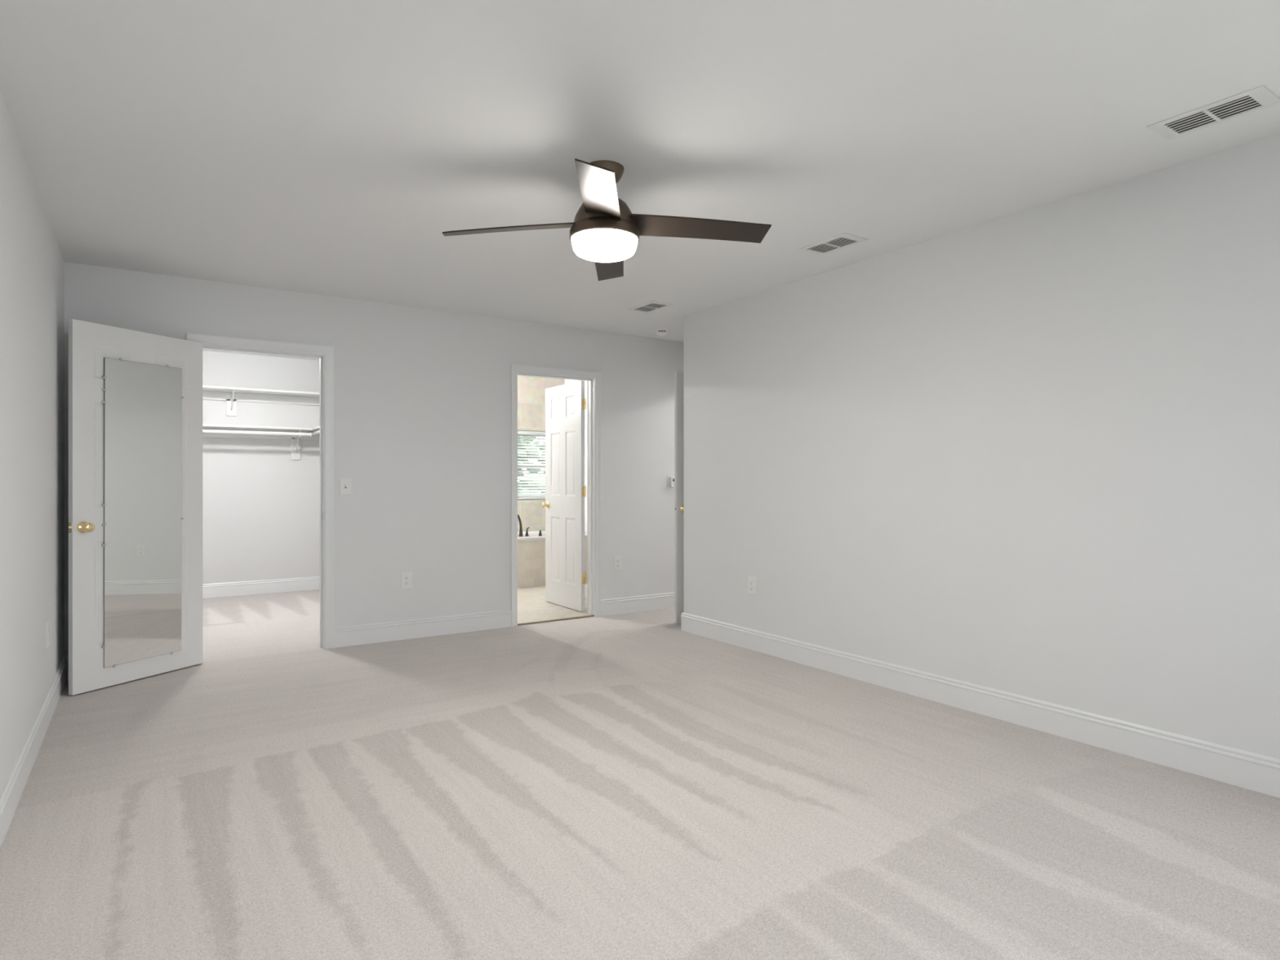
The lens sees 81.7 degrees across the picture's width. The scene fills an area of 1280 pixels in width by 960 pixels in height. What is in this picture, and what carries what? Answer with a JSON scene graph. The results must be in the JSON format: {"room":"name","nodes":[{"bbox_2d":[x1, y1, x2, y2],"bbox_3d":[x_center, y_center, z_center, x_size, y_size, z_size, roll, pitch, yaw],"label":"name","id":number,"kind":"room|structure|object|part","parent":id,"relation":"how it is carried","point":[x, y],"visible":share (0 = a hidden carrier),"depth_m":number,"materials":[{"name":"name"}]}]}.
{"room":"empty bedroom","nodes":[
{"label":"empty bedroom","id":0,"kind":"room"},
{"bbox_2d":[0,90,64,793],"bbox_3d":[-1.788,-0.055,1.857,0.120,2.440,5.854,0,0,-34],"label":"wall","id":1,"kind":"structure","parent":0,"point":[32,263],"depth_m":2.96,"materials":[{"name":"white paint"}]},
{"bbox_2d":[0,656,67,848],"bbox_3d":[-1.760,1.096,1.938,0.017,0.138,5.717,0,0,-34],"label":"baseboard","id":2,"kind":"structure","parent":1,"relation":"attached to","point":[11,794],"depth_m":2.89,"materials":[{"name":"white paint"}]},
{"bbox_2d":[46,619,49,648],"bbox_3d":[-2.864,0.745,3.583,0.008,0.124,0.080,0,0,-34],"label":"wall outlet","id":3,"kind":"object","parent":1,"relation":"attached to","point":[48,620],"visible":1,"depth_m":3.57,"materials":[{"name":"white plastic"}]},
{"bbox_2d":[202,351,319,584],"bbox_3d":[-4.186,-0.055,7.438,2.335,2.440,0.100,0,0,-34],"label":"wall","id":4,"kind":"structure","parent":0,"point":[261,505],"depth_m":7.57,"materials":[{"name":"white paint"}]},
{"bbox_2d":[202,385,319,416],"bbox_3d":[-4.066,-0.770,7.277,2.113,0.258,0.300,0,0,-34],"label":"closet shelf","id":5,"kind":"object","parent":4,"relation":"attached to","point":[231,395],"visible":0.47,"depth_m":7.47,"materials":[{"name":"white paint"}]},
{"bbox_3d":[-4.020,-0.781,7.304,0.020,0.200,0.273,0,0,-34],"label":"bracket arm","id":6,"kind":"part","parent":5,"relation":"part of","materials":[{"name":"white paint"}]},
{"bbox_2d":[202,576,319,598],"bbox_3d":[-4.145,1.096,7.395,2.115,0.138,0.017,0,0,-34],"label":"baseboard","id":7,"kind":"structure","parent":4,"relation":"attached to","point":[291,584],"depth_m":7.56,"materials":[{"name":"white paint"}]},
{"bbox_2d":[202,424,319,459],"bbox_3d":[-4.065,-0.372,7.275,2.113,0.318,0.305,0,0,-34],"label":"closet shelf","id":8,"kind":"object","parent":4,"relation":"attached to","point":[295,440],"visible":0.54,"depth_m":7.54,"materials":[{"name":"white paint"}]},
{"bbox_2d":[202,429,311,436],"bbox_3d":[-4.118,-0.465,7.079,1.805,0.048,0.048,0,0,-34],"label":"closet rod","id":9,"kind":"object","parent":8,"relation":"attached to","point":[209,431],"visible":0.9,"depth_m":7.29,"materials":[{"name":"white paint"}]},
{"bbox_3d":[-3.523,-0.388,7.628,0.020,0.250,0.290,0,0,-34],"label":"bracket arm","id":10,"kind":"part","parent":8,"relation":"part of","materials":[{"name":"white paint"}]},
{"bbox_2d":[64,262,684,655],"bbox_3d":[-1.433,-0.055,5.686,4.965,2.440,0.120,0,0,-34],"label":"wall","id":11,"kind":"structure","parent":0,"point":[423,396],"depth_m":5.53,"materials":[{"name":"white paint"}]},
{"bbox_2d":[64,655,68,679],"bbox_3d":[-3.107,1.096,4.485,0.608,0.138,0.017,0,0,-34],"label":"baseboard","id":12,"kind":"structure","parent":11,"relation":"attached to","point":[67,656],"depth_m":4.32,"materials":[{"name":"white paint"}]},
{"bbox_2d":[67,319,202,695],"bbox_3d":[-2.922,0.146,4.335,0.159,2.022,0.781,0,0,22],"label":"door","id":13,"kind":"structure","parent":11,"relation":"in","point":[89,343],"depth_m":4.11,"materials":[{"name":"white paint"}]},
{"bbox_3d":[-3.065,0.257,3.982,0.025,0.056,0.003,0,0,22],"label":"latch plate","id":14,"kind":"part","parent":13,"relation":"part of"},
{"bbox_3d":[-3.000,0.257,4.014,0.062,0.065,0.065,0,0,22],"label":"knob","id":15,"kind":"part","parent":13,"relation":"part of","materials":[{"name":"gold metal"}]},
{"bbox_2d":[102,357,183,667],"bbox_3d":[-2.898,0.182,4.332,0.013,1.750,0.474,0,0,22],"label":"mirror","id":16,"kind":"object","parent":13,"relation":"attached to","point":[143,517],"visible":1,"depth_m":4.31,"materials":[{"name":"grey mirror"}]},
{"bbox_2d":[186,332,334,648],"bbox_3d":[-2.528,0.119,4.955,0.876,2.091,0.154,0,0,-34],"label":"door frame","id":17,"kind":"structure","parent":11,"relation":"attached to","point":[326,354],"depth_m":5.11,"materials":[{"name":"white paint"}]},
{"bbox_2d":[339,478,351,495],"bbox_3d":[-2.061,0.046,5.183,0.080,0.120,0.018,0,0,-34],"label":"light switch","id":18,"kind":"object","parent":11,"relation":"attached to","point":[345,484],"visible":1,"depth_m":5.19,"materials":[{"name":"white plastic"}]},
{"bbox_2d":[400,572,412,589],"bbox_3d":[-1.712,0.738,5.423,0.080,0.124,0.008,0,0,-34],"label":"wall outlet","id":19,"kind":"object","parent":11,"relation":"attached to","point":[406,577],"visible":1,"depth_m":5.42,"materials":[{"name":"white plastic"}]},
{"bbox_2d":[334,608,511,647],"bbox_3d":[-1.574,1.096,5.509,1.326,0.138,0.017,0,0,-34],"label":"baseboard","id":20,"kind":"structure","parent":11,"relation":"attached to","point":[353,635],"depth_m":5.47,"materials":[{"name":"white paint"}]},
{"bbox_2d":[511,364,601,626],"bbox_3d":[-0.718,0.122,6.164,0.826,2.086,0.154,0,0,-34],"label":"door frame","id":21,"kind":"structure","parent":11,"relation":"attached to","point":[593,379],"depth_m":6.31,"materials":[{"name":"white paint"}]},
{"bbox_2d":[541,381,586,611],"bbox_3d":[-0.684,0.141,6.718,0.159,2.004,0.725,0,0,-34],"label":"door","id":22,"kind":"structure","parent":11,"relation":"in","point":[565,404],"depth_m":6.66,"materials":[{"name":"white paint"}]},
{"bbox_3d":[-0.888,0.235,6.936,0.062,0.065,0.065,0,0,-34],"label":"knob","id":23,"kind":"part","parent":22,"relation":"part of","materials":[{"name":"gold metal"}]},
{"bbox_2d":[613,555,622,570],"bbox_3d":[-0.193,0.727,6.438,0.080,0.124,0.008,0,0,-34],"label":"wall outlet","id":24,"kind":"object","parent":11,"relation":"attached to","point":[617,560],"visible":1,"depth_m":6.44,"materials":[{"name":"white plastic"}]},
{"bbox_2d":[601,591,674,616],"bbox_3d":[0.116,1.096,6.639,1.089,0.138,0.017,0,0,-34],"label":"baseboard","id":25,"kind":"structure","parent":11,"relation":"attached to","point":[666,600],"depth_m":6.54,"materials":[{"name":"white paint"}]},
{"bbox_2d":[667,475,674,488],"bbox_3d":[0.319,0.017,6.767,0.144,0.112,0.030,0,0,-34],"label":"thermostat","id":26,"kind":"object","parent":11,"relation":"attached to","point":[670,478],"visible":0.57,"depth_m":6.74,"materials":[{"name":"white plastic"}]},
{"bbox_2d":[517,374,564,531],"bbox_3d":[-2.033,-0.055,8.594,2.530,2.440,0.150,0,0,-34],"label":"wall","id":27,"kind":"structure","parent":0,"point":[531,389],"depth_m":8.99,"materials":[{"name":"stone"}]},
{"bbox_2d":[517,434,545,499],"bbox_3d":[-1.288,-0.180,9.128,0.600,0.840,0.070,0,0,-34],"label":"window","id":28,"kind":"structure","parent":27,"relation":"in","point":[522,434],"depth_m":9.07,"materials":[{"name":"white plastic"}]},
{"bbox_2d":[517,430,545,499],"bbox_3d":[-1.250,-0.182,9.069,0.592,0.833,0.056,0,0,-34],"label":"window blind","id":29,"kind":"object","parent":28,"relation":"attached to","point":[536,433],"visible":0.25,"depth_m":9.01,"materials":[{"name":"white plastic"}]},
{"bbox_3d":[-1.250,0.223,9.069,0.592,0.022,0.048,0,0,-34],"label":"rail","id":30,"kind":"part","parent":29,"relation":"part of","materials":[{"name":"white plastic"}]},
{"bbox_2d":[517,581,592,623],"bbox_3d":[-1.234,1.188,7.399,2.530,0.074,2.724,0,0,-34],"label":"floor","id":31,"kind":"structure","parent":0,"point":[532,606],"depth_m":6.62,"materials":[{"name":"tile"}]},
{"bbox_2d":[517,530,586,587],"bbox_3d":[-1.743,0.885,8.161,2.528,0.531,0.891,0,0,-34],"label":"bathtub","id":32,"kind":"object","parent":31,"relation":"on","point":[531,548],"visible":0.05,"depth_m":8.03,"materials":[{"name":"stone"}]},
{"bbox_2d":[517,514,542,536],"bbox_3d":[-1.274,0.491,8.162,0.390,0.258,0.063,0,0,-23],"label":"tub faucet","id":33,"kind":"object","parent":32,"relation":"on","point":[521,534],"visible":0.74,"depth_m":8.13,"materials":[{"name":"brown metal"}]},
{"bbox_3d":[-1.364,0.491,8.109,0.182,0.258,0.051,0,0,-34],"label":"spout","id":34,"kind":"part","parent":33,"relation":"part of","materials":[{"name":"brown metal"}]},
{"bbox_3d":[-1.250,0.571,8.187,0.040,0.099,0.044,0,0,19],"label":"handle","id":35,"kind":"part","parent":33,"relation":"part of","materials":[{"name":"brown metal"}]},
{"bbox_2d":[564,378,586,532],"bbox_3d":[-0.204,-0.055,8.243,0.120,2.440,2.766,0,0,-34],"label":"wall","id":36,"kind":"structure","parent":0,"point":[566,381],"depth_m":8.80,"materials":[{"name":"white paint"}]},
{"bbox_2d":[0,589,1279,959],"bbox_3d":[0.052,1.165,4.948,6.615,0.001,8.950,0,0,-34],"label":"floor","id":37,"kind":"structure","parent":0,"point":[637,785],"depth_m":2.57,"materials":[{"name":"carpet"}]},
{"bbox_2d":[0,0,1279,360],"bbox_3d":[0.052,-1.325,4.948,6.615,0.100,8.950,0,0,-34],"label":"ceiling","id":38,"kind":"structure","parent":0,"point":[329,148],"depth_m":2.67,"materials":[{"name":"white paint"}]},
{"bbox_2d":[442,158,771,280],"bbox_3d":[-0.145,-1.096,3.030,1.021,0.358,1.021,0,0,-44],"label":"ceiling fan","id":39,"kind":"object","parent":38,"relation":"hanging from","point":[604,231],"visible":1,"depth_m":2.97,"materials":[{"name":"brown metal"}]},
{"bbox_3d":[-0.528,-1.028,3.030,0.577,0.077,0.142,0,0,0],"label":"fan blade","id":40,"kind":"part","parent":39,"relation":"part of","materials":[{"name":"brown wood"}]},
{"bbox_3d":[-0.145,-1.028,2.647,0.142,0.077,0.577,0,0,0],"label":"fan blade","id":41,"kind":"part","parent":39,"relation":"part of","materials":[{"name":"brown wood"}]},
{"bbox_3d":[-0.145,-0.952,3.030,0.272,0.069,0.272,0,0,-34],"label":"lamp shade","id":42,"kind":"part","parent":39,"relation":"part of","materials":[{"name":"white glass"}]},
{"bbox_3d":[-0.145,-1.028,3.414,0.142,0.077,0.577,0,0,0],"label":"fan blade","id":43,"kind":"part","parent":39,"relation":"part of","materials":[{"name":"brown wood"}]},
{"bbox_3d":[0.238,-1.028,3.030,0.577,0.077,0.142,0,0,0],"label":"fan blade","id":44,"kind":"part","parent":39,"relation":"part of","materials":[{"name":"brown wood"}]},
{"bbox_2d":[627,300,674,313],"bbox_3d":[0.077,-1.270,5.449,0.184,0.009,0.336,0,0,-34],"label":"ceiling vent","id":45,"kind":"object","parent":38,"relation":"in","point":[651,306],"visible":1,"depth_m":5.43,"materials":[{"name":"grey metal"}]},
{"bbox_2d":[653,328,669,336],"bbox_3d":[0.185,-1.251,6.290,0.128,0.048,0.128,0,0,-34],"label":"smoke detector","id":46,"kind":"object","parent":38,"relation":"attached to","point":[661,331],"visible":1,"depth_m":6.25,"materials":[{"name":"white plastic"}]},
{"bbox_2d":[797,232,868,255],"bbox_3d":[1.041,-1.270,4.007,0.184,0.009,0.336,0,0,-34],"label":"ceiling vent","id":47,"kind":"object","parent":38,"relation":"in","point":[844,240],"visible":1,"depth_m":3.99,"materials":[{"name":"grey metal"}]},
{"bbox_2d":[1146,84,1279,140],"bbox_3d":[1.995,-1.270,2.579,0.184,0.009,0.336,0,0,-34],"label":"ceiling vent","id":48,"kind":"object","parent":38,"relation":"in","point":[1259,98],"visible":1,"depth_m":2.56,"materials":[{"name":"white plastic"}]},
{"bbox_2d":[684,133,1279,759],"bbox_3d":[1.769,-0.055,3.702,0.120,2.440,4.970,0,0,-34],"label":"wall","id":49,"kind":"structure","parent":0,"point":[1034,453],"depth_m":3.47,"materials":[{"name":"white paint"}]},
{"bbox_2d":[747,576,755,595],"bbox_3d":[0.768,0.729,5.086,0.008,0.124,0.080,0,0,-34],"label":"wall outlet","id":50,"kind":"object","parent":49,"relation":"attached to","point":[751,580],"visible":1,"depth_m":5.08,"materials":[{"name":"white plastic"}]},
{"bbox_2d":[680,612,1279,798],"bbox_3d":[2.033,1.096,3.960,0.879,0.138,4.867,0,0,-34],"label":"baseboard","id":51,"kind":"structure","parent":49,"relation":"attached to","point":[1260,773],"depth_m":3.47,"materials":[{"name":"white paint"}]},
{"bbox_3d":[-2.430,-0.055,6.822,0.100,2.440,2.876,0,0,-34],"label":"wall","id":52,"kind":"structure","parent":0,"visible":0},
{"bbox_2d":[312,426,319,430],"bbox_3d":[-2.651,-0.478,6.793,0.300,0.106,2.075,0,0,-34],"label":"closet shelf","id":53,"kind":"object","parent":52,"relation":"attached to","point":[317,428],"visible":0.12,"depth_m":7.44,"materials":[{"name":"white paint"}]},
{"bbox_2d":[308,430,319,436],"bbox_3d":[-2.825,-0.483,6.847,0.060,0.060,2.358,0,0,-34],"label":"closet rod","id":54,"kind":"object","parent":53,"relation":"attached to","point":[315,433],"visible":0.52,"depth_m":7.58,"materials":[{"name":"white paint"}]},
{"bbox_3d":[0.860,-0.055,6.615,0.120,2.440,0.884,0,0,-34],"label":"wall","id":55,"kind":"structure","parent":0,"visible":0},
{"bbox_2d":[674,371,684,622],"bbox_3d":[0.646,0.137,6.157,0.778,2.033,0.159,0,0,-23],"label":"door","id":56,"kind":"structure","parent":55,"relation":"in","point":[678,375],"depth_m":6.00,"materials":[{"name":"white paint"}]},
{"bbox_3d":[0.363,0.235,5.985,0.065,0.065,0.062,0,0,-23],"label":"knob","id":57,"kind":"part","parent":56,"relation":"part of","materials":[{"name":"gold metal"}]},
{"label":"outside","id":58,"kind":"structure","parent":0,"visible":0},
{"bbox_3d":[-0.010,4.415,9.014,70.000,0.100,75.000,0,0,-34],"label":"lawn","id":59,"kind":"structure","parent":58,"visible":0},
{"bbox_2d":[517,435,545,496],"bbox_3d":[-3.885,1.045,16.113,4.797,6.630,4.679,0,0,-34],"label":"tree","id":60,"kind":"object","parent":59,"relation":"on","point":[517,436],"visible":0.03,"depth_m":15.92,"materials":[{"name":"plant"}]},
{"bbox_2d":[517,442,545,495],"bbox_3d":[-5.431,0.669,24.393,5.594,7.382,5.147,0,0,-34],"label":"tree","id":61,"kind":"object","parent":59,"relation":"on","point":[533,442],"visible":0.02,"depth_m":24.29,"materials":[{"name":"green plant"}]}
]}

